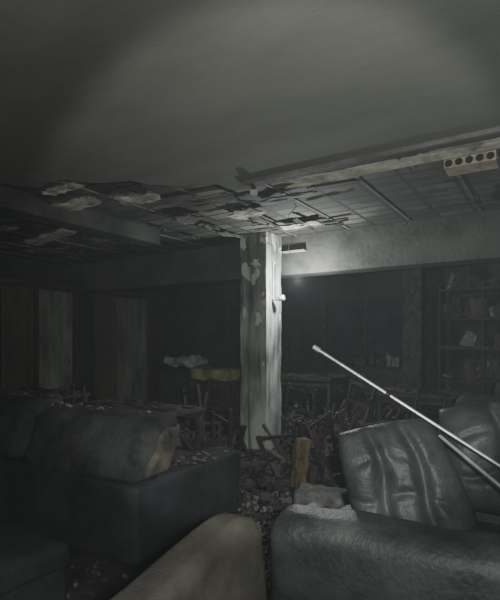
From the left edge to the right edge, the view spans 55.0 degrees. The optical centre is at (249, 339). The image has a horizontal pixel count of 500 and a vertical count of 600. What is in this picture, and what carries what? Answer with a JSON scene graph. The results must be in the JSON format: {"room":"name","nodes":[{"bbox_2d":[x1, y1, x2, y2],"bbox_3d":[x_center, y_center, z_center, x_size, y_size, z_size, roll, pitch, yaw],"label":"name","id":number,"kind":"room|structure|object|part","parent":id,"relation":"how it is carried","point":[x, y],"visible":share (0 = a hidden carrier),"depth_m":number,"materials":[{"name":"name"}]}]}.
{"room":"fire-damaged room","nodes":[
{"label":"fire-damaged room","id":0,"kind":"room"},
{"bbox_2d":[0,255,201,401],"bbox_3d":[-4.918,0.025,7.898,0.202,3.050,13.000,0,0,33],"label":"wall","id":1,"kind":"structure","parent":0,"point":[175,312],"depth_m":11.69,"materials":[{"name":"grey paint"}]},
{"bbox_2d":[0,286,33,388],"bbox_3d":[-4.191,0.300,8.679,0.082,2.500,0.620,0,0,33],"label":"door","id":2,"kind":"structure","parent":1,"relation":"in","point":[16,303],"depth_m":8.65,"materials":[{"name":"wood"}]},
{"bbox_2d":[39,290,71,403],"bbox_3d":[-3.768,0.300,9.340,0.082,2.500,0.730,0,0,33],"label":"door","id":3,"kind":"structure","parent":1,"relation":"in","point":[55,307],"depth_m":9.32,"materials":[{"name":"wood"}]},
{"bbox_2d":[0,278,150,402],"bbox_3d":[-3.732,0.230,9.454,0.100,2.640,4.900,0,0,33],"label":"door frame","id":4,"kind":"structure","parent":1,"relation":"attached to","point":[36,285],"depth_m":9.69,"materials":[{"name":"brown wood"}]},
{"bbox_2d":[94,295,115,399],"bbox_3d":[-3.092,0.300,10.263,0.460,2.500,0.082,0,0,-40],"label":"door","id":5,"kind":"structure","parent":1,"relation":"in","point":[104,306],"depth_m":10.25,"materials":[{"name":"wood"}]},
{"bbox_2d":[116,297,146,401],"bbox_3d":[-2.695,0.300,11.016,0.082,2.500,0.910,0,0,33],"label":"door","id":6,"kind":"structure","parent":1,"relation":"in","point":[131,314],"depth_m":10.99,"materials":[{"name":"wood"}]},
{"bbox_2d":[0,149,499,285],"bbox_3d":[-0.075,-1.600,4.798,11.700,0.200,13.400,0,0,33],"label":"ceiling","id":7,"kind":"structure","parent":0,"point":[408,190],"depth_m":5.52,"materials":[{"name":"tile"}]},
{"bbox_2d":[0,186,159,246],"bbox_3d":[-2.071,-1.400,5.482,0.280,0.200,2.700,0,0,33],"label":"ceiling beam","id":8,"kind":"structure","parent":7,"relation":"attached to","point":[13,203],"depth_m":5.44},
{"bbox_2d":[0,175,481,283],"bbox_3d":[1.215,-1.495,6.999,10.430,0.012,7.800,0,0,33],"label":"ceiling joists","id":9,"kind":"object","parent":7,"relation":"attached to","point":[460,177],"depth_m":5.60,"materials":[{"name":"brown wood"}]},
{"bbox_2d":[84,203,410,257],"bbox_3d":[-0.069,-1.306,5.773,3.842,0.355,1.466,0,0,-12],"label":"wires","id":10,"kind":"object","parent":7,"relation":"hanging from","point":[294,203],"visible":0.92,"depth_m":6.06,"materials":[{"name":"metal"}]},
{"bbox_2d":[0,137,499,261],"bbox_3d":[-0.747,-1.437,5.519,8.052,0.090,3.291,0,0,35],"label":"plaster","id":11,"kind":"object","parent":7,"relation":"attached to","point":[409,161],"visible":0.88,"depth_m":4.93,"materials":[{"name":"grey paint"}]},
{"bbox_2d":[250,186,257,195],"bbox_3d":[0.033,-1.305,4.205,0.073,0.091,0.052,0,0,0],"label":"socket","id":12,"kind":"object","parent":7,"relation":"attached to","point":[253,192],"visible":1,"depth_m":4.18,"materials":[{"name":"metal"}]},
{"bbox_2d":[282,249,306,252],"bbox_3d":[0.632,-1.271,6.886,0.367,0.019,0.087,0,0,33],"label":"board","id":13,"kind":"object","parent":7,"relation":"attached to","point":[300,250],"visible":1,"depth_m":6.85,"materials":[{"name":"paint"}]},
{"bbox_2d":[239,126,499,187],"bbox_3d":[2.178,-1.390,2.735,5.300,0.140,0.146,0,0,33],"label":"trim","id":14,"kind":"structure","parent":7,"relation":"attached to","point":[494,132],"depth_m":3.49,"materials":[{"name":"grey wood"}]},
{"bbox_2d":[444,150,498,176],"bbox_3d":[1.770,-1.410,3.842,0.375,0.075,0.220,0,0,33],"label":"brick","id":15,"kind":"object","parent":7,"relation":"attached to","point":[482,161],"visible":0.99,"depth_m":3.80,"materials":[{"name":"beige brick"}]},
{"bbox_2d":[0,0,499,187],"bbox_3d":[-1.951,-1.363,1.868,11.300,0.053,6.043,0,0,33],"label":"ceiling","id":16,"kind":"structure","parent":0,"point":[180,93],"depth_m":2.54,"materials":[{"name":"grey paint"}]},
{"bbox_2d":[67,402,438,599],"bbox_3d":[-0.075,1.600,4.798,11.700,0.100,13.400,0,0,33],"label":"floor","id":17,"kind":"structure","parent":0,"point":[88,588],"depth_m":3.23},
{"bbox_2d":[0,519,68,599],"bbox_3d":[-1.561,1.313,2.472,0.879,0.474,0.884,0,0,32],"label":"ottoman","id":18,"kind":"object","parent":17,"relation":"on","point":[33,564],"visible":1,"depth_m":2.48,"materials":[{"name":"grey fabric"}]},
{"bbox_2d":[16,387,89,401],"bbox_3d":[-3.092,1.136,6.798,1.422,0.836,0.904,0,0,33],"label":"dining table","id":19,"kind":"object","parent":17,"relation":"on","point":[67,395],"visible":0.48,"depth_m":6.83,"materials":[{"name":"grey wood"}]},
{"bbox_2d":[72,384,85,402],"bbox_3d":[-2.450,1.075,6.301,0.435,0.950,0.437,0,0,-38],"label":"dining chair","id":20,"kind":"object","parent":17,"relation":"on","point":[82,389],"visible":0.12,"depth_m":6.38,"materials":[{"name":"brown wood"}]},
{"bbox_2d":[0,388,240,567],"bbox_3d":[-1.522,1.013,4.435,2.629,1.073,1.355,0,0,31],"label":"sofa","id":21,"kind":"object","parent":17,"relation":"on","point":[113,483],"visible":1,"depth_m":3.60,"materials":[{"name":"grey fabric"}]},
{"bbox_2d":[70,397,204,449],"bbox_3d":[-1.449,1.156,5.699,1.609,0.796,0.908,0,0,33],"label":"dining table","id":22,"kind":"object","parent":17,"relation":"on","point":[189,411],"visible":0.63,"depth_m":5.62,"materials":[{"name":"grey wood"}]},
{"bbox_2d":[158,367,200,420],"bbox_3d":[-1.255,1.050,9.192,0.900,1.000,0.520,0,0,33],"label":"base cabinet","id":23,"kind":"object","parent":17,"relation":"on","point":[171,381],"visible":0.39,"depth_m":9.01,"materials":[{"name":"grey wood"}]},
{"bbox_2d":[163,354,207,368],"bbox_3d":[-1.246,0.410,9.190,0.832,0.287,0.462,0,0,32],"label":"cloth bundle","id":24,"kind":"object","parent":23,"relation":"on","point":[191,361],"visible":1,"depth_m":9.00,"materials":[{"name":"grey fabric"}]},
{"bbox_2d":[110,513,266,599],"bbox_3d":[-0.609,1.105,1.456,0.829,0.890,1.508,0,0,31],"label":"sofa armrest","id":25,"kind":"object","parent":17,"relation":"on","point":[221,558],"visible":1,"depth_m":1.62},
{"bbox_2d":[182,384,233,448],"bbox_3d":[-0.569,1.090,6.445,0.435,1.028,0.656,0,0,-36],"label":"dining chair","id":26,"kind":"object","parent":17,"relation":"on","point":[196,388],"visible":0.38,"depth_m":6.33,"materials":[{"name":"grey wood"}]},
{"bbox_3d":[-0.564,1.130,6.436,0.412,0.159,0.428,0,0,-36],"label":"seat frame","id":27,"kind":"part","parent":26,"relation":"part of","materials":[{"name":"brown wood"}]},
{"bbox_2d":[188,381,240,433],"bbox_3d":[-0.605,1.130,8.092,0.750,0.840,0.520,0,0,33],"label":"base cabinet","id":28,"kind":"object","parent":17,"relation":"on","point":[216,391],"visible":0.43,"depth_m":7.85,"materials":[{"name":"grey wood"}]},
{"bbox_2d":[190,366,240,381],"bbox_3d":[-0.586,0.576,8.090,0.794,0.251,0.476,0,0,32],"label":"cushion","id":29,"kind":"object","parent":28,"relation":"on","point":[198,373],"visible":0.9,"depth_m":7.90,"materials":[{"name":"yellow fabric"}]},
{"bbox_2d":[204,378,240,440],"bbox_3d":[-0.406,1.077,7.168,0.528,0.989,0.435,0,0,-23],"label":"dining chair","id":30,"kind":"object","parent":17,"relation":"on","point":[224,415],"visible":0.52,"depth_m":7.29,"materials":[{"name":"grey wood"}]},
{"bbox_3d":[-0.408,1.122,7.168,0.439,0.100,0.411,0,0,-23],"label":"seat frame","id":31,"kind":"part","parent":30,"relation":"part of","materials":[{"name":"brown wood"}]},
{"bbox_2d":[67,380,439,599],"bbox_3d":[-0.091,1.241,5.692,7.843,1.095,6.988,0,0,-3],"label":"rubble","id":32,"kind":"object","parent":17,"relation":"on","point":[274,473],"visible":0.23,"depth_m":5.35,"materials":[{"name":"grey wood"}]},
{"bbox_2d":[279,383,324,444],"bbox_3d":[0.741,1.080,6.563,0.572,1.004,0.435,0,0,31],"label":"dining chair","id":33,"kind":"object","parent":17,"relation":"on","point":[294,422],"visible":0.49,"depth_m":6.42,"materials":[{"name":"grey wood"}]},
{"bbox_3d":[0.737,1.123,6.566,0.437,0.117,0.413,0,0,31],"label":"seat frame","id":34,"kind":"part","parent":33,"relation":"part of","materials":[{"name":"grey"}]},
{"bbox_2d":[290,437,317,498],"bbox_3d":[0.541,1.266,4.733,0.304,0.624,0.178,0,0,-20],"label":"stump","id":35,"kind":"object","parent":17,"relation":"on","point":[301,469],"visible":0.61,"depth_m":4.66,"materials":[{"name":"brown wood"}]},
{"bbox_2d":[281,373,349,419],"bbox_3d":[0.966,1.061,7.990,1.237,0.986,0.804,0,0,32],"label":"dining table","id":36,"kind":"object","parent":17,"relation":"on","point":[298,379],"visible":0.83,"depth_m":7.71,"materials":[{"name":"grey wood"}]},
{"bbox_2d":[324,378,372,423],"bbox_3d":[1.423,1.090,7.008,0.435,1.028,0.656,0,0,-38],"label":"dining chair","id":37,"kind":"object","parent":17,"relation":"on","point":[352,381],"visible":0.24,"depth_m":7.12,"materials":[{"name":"brown wood"}]},
{"bbox_3d":[1.418,1.135,7.016,0.411,0.160,0.433,0,0,-38],"label":"seat frame","id":38,"kind":"part","parent":37,"relation":"part of","materials":[{"name":"brown wood"}]},
{"bbox_2d":[335,351,402,409],"bbox_3d":[2.618,0.897,10.301,1.500,1.306,0.520,0,0,33],"label":"display cabinet","id":39,"kind":"object","parent":17,"relation":"on","point":[388,372],"visible":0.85,"depth_m":10.07,"materials":[{"name":"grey wood"}]},
{"bbox_2d":[369,387,378,422],"bbox_3d":[1.749,1.096,5.969,0.435,1.036,0.696,0,0,21],"label":"dining chair","id":40,"kind":"object","parent":17,"relation":"on","point":[373,415],"visible":0.22,"depth_m":5.98,"materials":[{"name":"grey wood"}]},
{"bbox_2d":[269,401,499,599],"bbox_3d":[1.254,0.965,2.594,2.078,1.169,1.480,0,0,25],"label":"leather sofa","id":41,"kind":"object","parent":17,"relation":"on","point":[420,521],"visible":0.98,"depth_m":2.35,"materials":[{"name":"black leather"}]},
{"bbox_2d":[293,483,348,508],"bbox_3d":[0.622,1.421,4.153,0.479,0.290,0.299,0,0,17],"label":"concrete block","id":42,"kind":"object","parent":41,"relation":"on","point":[333,497],"visible":0.43,"depth_m":4.05,"materials":[{"name":"grey concrete"}]},
{"bbox_2d":[337,418,480,530],"bbox_3d":[0.912,0.800,2.799,0.768,0.660,0.419,0,0,0],"label":"cushion","id":43,"kind":"object","parent":41,"relation":"on","point":[402,469],"depth_m":2.73,"materials":[{"name":"leather"}]},
{"bbox_3d":[1.267,1.276,2.610,1.808,0.499,0.956,0,0,26],"label":"seat","id":44,"kind":"part","parent":41,"relation":"part of","materials":[{"name":"leather"}]},
{"bbox_2d":[438,435,499,487],"bbox_3d":[1.305,0.807,2.150,0.017,0.570,1.148,0,0,-27],"label":"metal pole","id":45,"kind":"object","parent":41,"relation":"on","point":[446,441],"visible":1,"depth_m":2.48,"materials":[{"name":"silver metal"}]},
{"bbox_3d":[1.695,1.055,2.993,1.620,0.820,0.244,0,0,26],"label":"frame","id":46,"kind":"part","parent":41,"relation":"part of","materials":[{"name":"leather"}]},
{"bbox_2d":[312,345,499,467],"bbox_3d":[1.503,0.778,2.559,2.399,1.499,0.032,0,0,22],"label":"metal pole","id":47,"kind":"object","parent":17,"relation":"on","point":[316,348],"visible":1,"depth_m":2.79,"materials":[{"name":"silver metal"}]},
{"bbox_2d":[365,387,482,422],"bbox_3d":[2.501,1.136,6.904,1.510,0.836,0.802,0,0,27],"label":"dining table","id":48,"kind":"object","parent":17,"relation":"on","point":[407,396],"visible":0.6,"depth_m":6.72,"materials":[{"name":"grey wood"}]},
{"bbox_2d":[411,385,448,429],"bbox_3d":[2.292,1.085,5.919,0.615,1.018,0.435,0,0,-11],"label":"dining chair","id":49,"kind":"object","parent":17,"relation":"on","point":[445,394],"visible":0.17,"depth_m":6.11,"materials":[{"name":"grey wood"}]},
{"bbox_2d":[438,265,499,418],"bbox_3d":[4.376,0.091,8.942,1.644,2.918,0.503,0,0,33],"label":"shelving unit","id":50,"kind":"object","parent":17,"relation":"on","point":[485,370],"visible":0.8,"depth_m":8.96,"materials":[{"name":"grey wood"}]},
{"bbox_2d":[455,394,499,405],"bbox_3d":[2.321,1.036,4.333,1.069,1.009,0.896,0,0,28],"label":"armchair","id":51,"kind":"object","parent":17,"relation":"on","point":[464,399],"visible":0.09,"depth_m":4.68,"materials":[{"name":"grey leather"}]},
{"bbox_2d":[495,381,499,394],"bbox_3d":[3.619,1.036,6.036,1.067,1.009,0.891,0,0,23],"label":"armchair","id":52,"kind":"object","parent":17,"relation":"on","point":[497,387],"visible":0.09,"depth_m":6.41,"materials":[{"name":"grey leather"}]},
{"bbox_2d":[240,231,281,449],"bbox_3d":[0.160,0.025,6.927,0.439,3.050,0.439,0,0,33],"label":"pillar","id":53,"kind":"structure","parent":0,"point":[260,316],"depth_m":6.76,"materials":[{"name":"paint"}]},
{"bbox_2d":[273,264,284,300],"bbox_3d":[0.403,-0.805,6.710,0.173,0.529,0.079,0,0,33],"label":"work lamp","id":54,"kind":"object","parent":53,"relation":"attached to","point":[282,297],"visible":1,"depth_m":6.74,"materials":[{"name":"metal"}]},
{"bbox_2d":[69,209,499,293],"bbox_3d":[1.197,-1.225,6.785,11.300,0.550,0.360,0,0,33],"label":"ceiling beam","id":55,"kind":"structure","parent":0,"point":[469,238],"depth_m":6.62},
{"bbox_2d":[202,263,499,412],"bbox_3d":[3.483,0.025,10.356,11.700,3.050,0.200,0,0,33],"label":"wall","id":56,"kind":"structure","parent":0,"point":[305,297],"depth_m":11.48,"materials":[{"name":"grey paint"}]},
{"bbox_2d":[226,302,288,365],"bbox_3d":[0.162,-0.150,12.310,1.860,1.560,0.090,0,0,33],"label":"window","id":57,"kind":"structure","parent":56,"relation":"in","point":[233,341],"depth_m":12.63,"materials":[{"name":"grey glass"}]},
{"bbox_2d":[323,297,402,366],"bbox_3d":[2.605,-0.150,10.746,2.060,1.560,0.090,0,0,33],"label":"window","id":58,"kind":"structure","parent":56,"relation":"in","point":[359,327],"depth_m":10.81,"materials":[{"name":"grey glass"}]},
{"bbox_2d":[403,268,424,417],"bbox_3d":[3.196,0.030,9.352,0.350,3.040,0.350,0,0,33],"label":"pilaster","id":59,"kind":"object","parent":56,"relation":"attached to","point":[413,279],"visible":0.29,"depth_m":9.21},
{"bbox_2d":[430,292,499,370],"bbox_3d":[4.458,-0.150,9.560,1.660,1.560,0.090,0,0,33],"label":"window","id":60,"kind":"structure","parent":56,"relation":"in","point":[455,331],"depth_m":9.72,"materials":[{"name":"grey glass"}]}
]}

